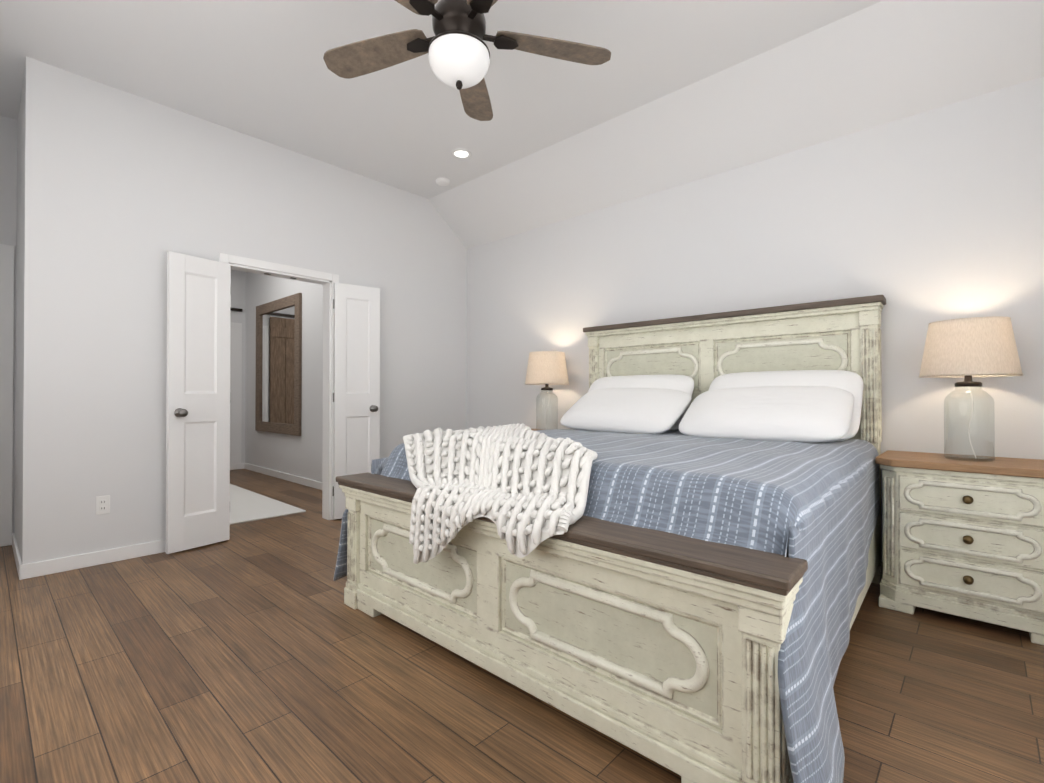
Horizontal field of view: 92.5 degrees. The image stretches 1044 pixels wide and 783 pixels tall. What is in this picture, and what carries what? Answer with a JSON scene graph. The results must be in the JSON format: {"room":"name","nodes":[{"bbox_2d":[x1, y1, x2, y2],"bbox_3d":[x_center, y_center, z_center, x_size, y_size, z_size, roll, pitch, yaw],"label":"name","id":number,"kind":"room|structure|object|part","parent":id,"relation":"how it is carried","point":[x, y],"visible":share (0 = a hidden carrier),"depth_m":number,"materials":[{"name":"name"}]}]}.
{"room":"bedroom","nodes":[
{"label":"bedroom","id":0,"kind":"room"},
{"bbox_2d":[0,115,16,532],"bbox_3d":[-3.719,-0.432,3.596,0.120,3.055,0.100,0,-1,43],"label":"wall","id":1,"kind":"structure","parent":0,"point":[8,180],"depth_m":3.58,"materials":[{"name":"white paint"}]},
{"bbox_2d":[0,244,14,546],"bbox_3d":[-3.982,0.024,3.298,0.138,2.140,0.870,0,-1,43],"label":"door frame","id":2,"kind":"structure","parent":1,"relation":"attached to","point":[7,252],"depth_m":3.55,"materials":[{"name":"white wood"}]},
{"bbox_2d":[14,68,24,556],"bbox_3d":[-4.307,-0.427,4.287,3.680,3.055,0.120,0,-1,43],"label":"wall","id":3,"kind":"structure","parent":0,"point":[19,329],"depth_m":3.25,"materials":[{"name":"white paint"}]},
{"bbox_2d":[12,533,24,579],"bbox_3d":[-3.274,1.051,3.234,1.013,0.085,0.013,0,-1,43],"label":"baseboard","id":4,"kind":"structure","parent":3,"relation":"attached to","point":[20,567],"depth_m":3.03,"materials":[{"name":"white wood"}]},
{"bbox_2d":[230,269,245,462],"bbox_3d":[-4.888,-0.411,6.461,0.120,3.055,4.290,0,-1,43],"label":"wall","id":5,"kind":"structure","parent":0,"point":[238,289],"depth_m":7.26,"materials":[{"name":"white paint"}]},
{"bbox_2d":[230,308,242,311],"bbox_3d":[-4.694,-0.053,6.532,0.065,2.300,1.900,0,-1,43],"label":"shelf","id":6,"kind":"object","parent":5,"relation":"attached to","point":[236,309],"depth_m":7.18,"materials":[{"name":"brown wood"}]},
{"bbox_2d":[230,463,243,469],"bbox_3d":[-4.836,1.074,6.409,0.013,0.085,2.300,0,-1,43],"label":"baseboard","id":7,"kind":"structure","parent":5,"relation":"attached to","point":[238,465],"depth_m":7.19,"materials":[{"name":"white wood"}]},
{"bbox_2d":[21,56,466,563],"bbox_3d":[-1.795,-0.427,4.210,0.120,3.055,3.410,0,-1,43],"label":"wall","id":8,"kind":"structure","parent":0,"point":[125,192],"depth_m":3.33,"materials":[{"name":"white paint"}]},
{"bbox_2d":[25,539,165,578],"bbox_3d":[-2.557,1.051,3.275,0.013,0.085,0.979,0,-1,43],"label":"baseboard","id":9,"kind":"structure","parent":8,"relation":"attached to","point":[45,567],"depth_m":3.12,"materials":[{"name":"white wood"}]},
{"bbox_2d":[96,495,109,514],"bbox_3d":[-2.659,0.720,3.168,0.008,0.115,0.070,0,-1,43],"label":"electrical outlet","id":10,"kind":"object","parent":8,"relation":"attached to","point":[102,504],"visible":1,"depth_m":3.17,"materials":[{"name":"white plastic"}]},
{"bbox_2d":[166,251,230,553],"bbox_3d":[-2.259,0.073,3.508,0.179,2.020,0.408,0,0,33],"label":"door leaf","id":11,"kind":"structure","parent":8,"relation":"in","point":[198,411],"depth_m":3.48,"materials":[{"name":"white wood"}]},
{"bbox_2d":[219,253,338,519],"bbox_3d":[-1.954,0.043,4.033,0.152,2.112,0.925,0,-1,43],"label":"door frame","id":12,"kind":"structure","parent":8,"relation":"attached to","point":[327,281],"depth_m":4.30,"materials":[{"name":"white wood"}]},
{"bbox_2d":[333,282,379,518],"bbox_3d":[-1.451,0.079,4.383,0.408,2.020,0.179,0,-1,-37],"label":"door leaf","id":13,"kind":"structure","parent":8,"relation":"in","point":[356,420],"depth_m":4.37,"materials":[{"name":"white wood"}]},
{"bbox_2d":[245,272,322,481],"bbox_3d":[-2.659,-0.414,6.076,3.680,3.055,0.155,0,-1,43],"label":"wall","id":14,"kind":"structure","parent":0,"point":[301,455],"depth_m":6.32,"materials":[{"name":"white paint"}]},
{"bbox_3d":[-3.174,-0.324,6.468,1.390,1.720,0.035,0,-1,43],"label":"mirror","id":15,"kind":"part","parent":14,"relation":"part of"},
{"bbox_2d":[244,463,321,489],"bbox_3d":[-2.692,1.071,6.029,3.680,0.085,0.013,0,-1,43],"label":"baseboard","id":16,"kind":"structure","parent":14,"relation":"attached to","point":[296,479],"depth_m":6.28,"materials":[{"name":"white wood"}]},
{"bbox_2d":[0,0,882,198],"bbox_3d":[-1.663,-2.010,3.501,8.890,0.100,4.530,0,-1,43],"label":"ceiling","id":17,"kind":"structure","parent":0,"point":[258,69],"depth_m":3.01,"materials":[{"name":"white paint"}]},
{"bbox_2d":[436,178,449,185],"bbox_3d":[-0.732,-1.937,4.622,0.130,0.030,0.130,0,-1,43],"label":"smoke detector","id":18,"kind":"object","parent":17,"relation":"attached to","point":[443,181],"visible":1,"depth_m":4.59,"materials":[{"name":"white plastic"}]},
{"bbox_2d":[451,149,471,158],"bbox_3d":[-0.499,-1.953,4.107,0.170,0.006,0.170,0,-1,43],"label":"recessed light","id":19,"kind":"object","parent":17,"relation":"in","point":[461,153],"visible":1,"depth_m":4.10,"materials":[{"name":"white plastic"}]},
{"bbox_2d":[323,0,610,120],"bbox_3d":[-0.303,-1.659,2.185,1.396,0.622,1.368,0,-1,43],"label":"fan","id":20,"kind":"object","parent":17,"relation":"hanging from","point":[455,48],"visible":1,"depth_m":2.27,"materials":[{"name":"brown wood"}]},
{"bbox_2d":[0,469,1043,782],"bbox_3d":[-1.663,1.125,3.478,8.890,0.060,4.530,0,-1,43],"label":"floor","id":21,"kind":"structure","parent":0,"point":[254,651],"depth_m":1.81,"materials":[{"name":"brown wood"}]},
{"bbox_2d":[230,484,305,524],"bbox_3d":[-2.966,1.100,5.053,2.100,0.012,0.640,0,-1,43],"label":"rug","id":22,"kind":"object","parent":21,"relation":"on","point":[247,505],"visible":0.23,"depth_m":4.70,"materials":[{"name":"white fabric"}]},
{"bbox_2d":[333,295,885,782],"bbox_3d":[0.596,0.273,2.666,2.259,1.632,2.409,0,-1,43],"label":"bed","id":23,"kind":"object","parent":21,"relation":"on","point":[663,549],"visible":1,"depth_m":1.76,"materials":[{"name":"paint"}]},
{"bbox_2d":[403,423,597,563],"bbox_3d":[-0.004,0.434,2.393,1.386,0.504,1.196,0,-1,43],"label":"throw","id":24,"kind":"object","parent":23,"relation":"on","point":[510,493],"depth_m":1.90,"materials":[{"name":"white fabric"}]},
{"bbox_3d":[-0.115,0.756,1.904,2.117,0.654,0.192,0,-1,43],"label":"footboard","id":25,"kind":"part","parent":23,"relation":"part of","materials":[{"name":"paint"}]},
{"bbox_3d":[1.313,0.279,3.533,2.054,1.632,0.163,0,-1,43],"label":"headboard","id":26,"kind":"part","parent":23,"relation":"part of","materials":[{"name":"paint"}]},
{"bbox_2d":[875,450,1043,644],"bbox_3d":[2.205,0.712,2.462,0.716,0.750,0.533,0,-1,43],"label":"nightstand","id":27,"kind":"object","parent":21,"relation":"on","point":[962,538],"visible":1,"depth_m":2.30,"materials":[{"name":"paint"}]},
{"bbox_2d":[919,316,1022,461],"bbox_3d":[2.224,-0.006,2.489,0.386,0.688,0.386,0,-1,43],"label":"lamp","id":28,"kind":"object","parent":27,"relation":"on","point":[967,349],"visible":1,"depth_m":2.38,"materials":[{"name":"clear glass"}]},
{"bbox_3d":[0.175,0.726,4.333,0.716,0.750,0.533,0,-1,43],"label":"nightstand","id":29,"kind":"object","parent":21,"relation":"on","visible":0},
{"bbox_2d":[525,351,568,430],"bbox_3d":[0.217,0.007,4.338,0.386,0.688,0.386,0,-1,43],"label":"lamp","id":30,"kind":"object","parent":29,"relation":"on","point":[546,368],"visible":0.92,"depth_m":4.20,"materials":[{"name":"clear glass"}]},
{"bbox_2d":[429,0,1043,248],"bbox_3d":[1.014,-1.761,3.600,4.850,0.399,0.517,0,-1,43],"label":"ceiling","id":31,"kind":"structure","parent":0,"point":[881,63],"depth_m":3.08,"materials":[{"name":"white paint"}]},
{"bbox_2d":[467,76,1043,561],"bbox_3d":[-0.169,-0.421,5.111,8.890,3.055,0.120,0,-1,43],"label":"wall","id":32,"kind":"structure","parent":0,"point":[921,222],"depth_m":3.06,"materials":[{"name":"white paint"}]}
]}

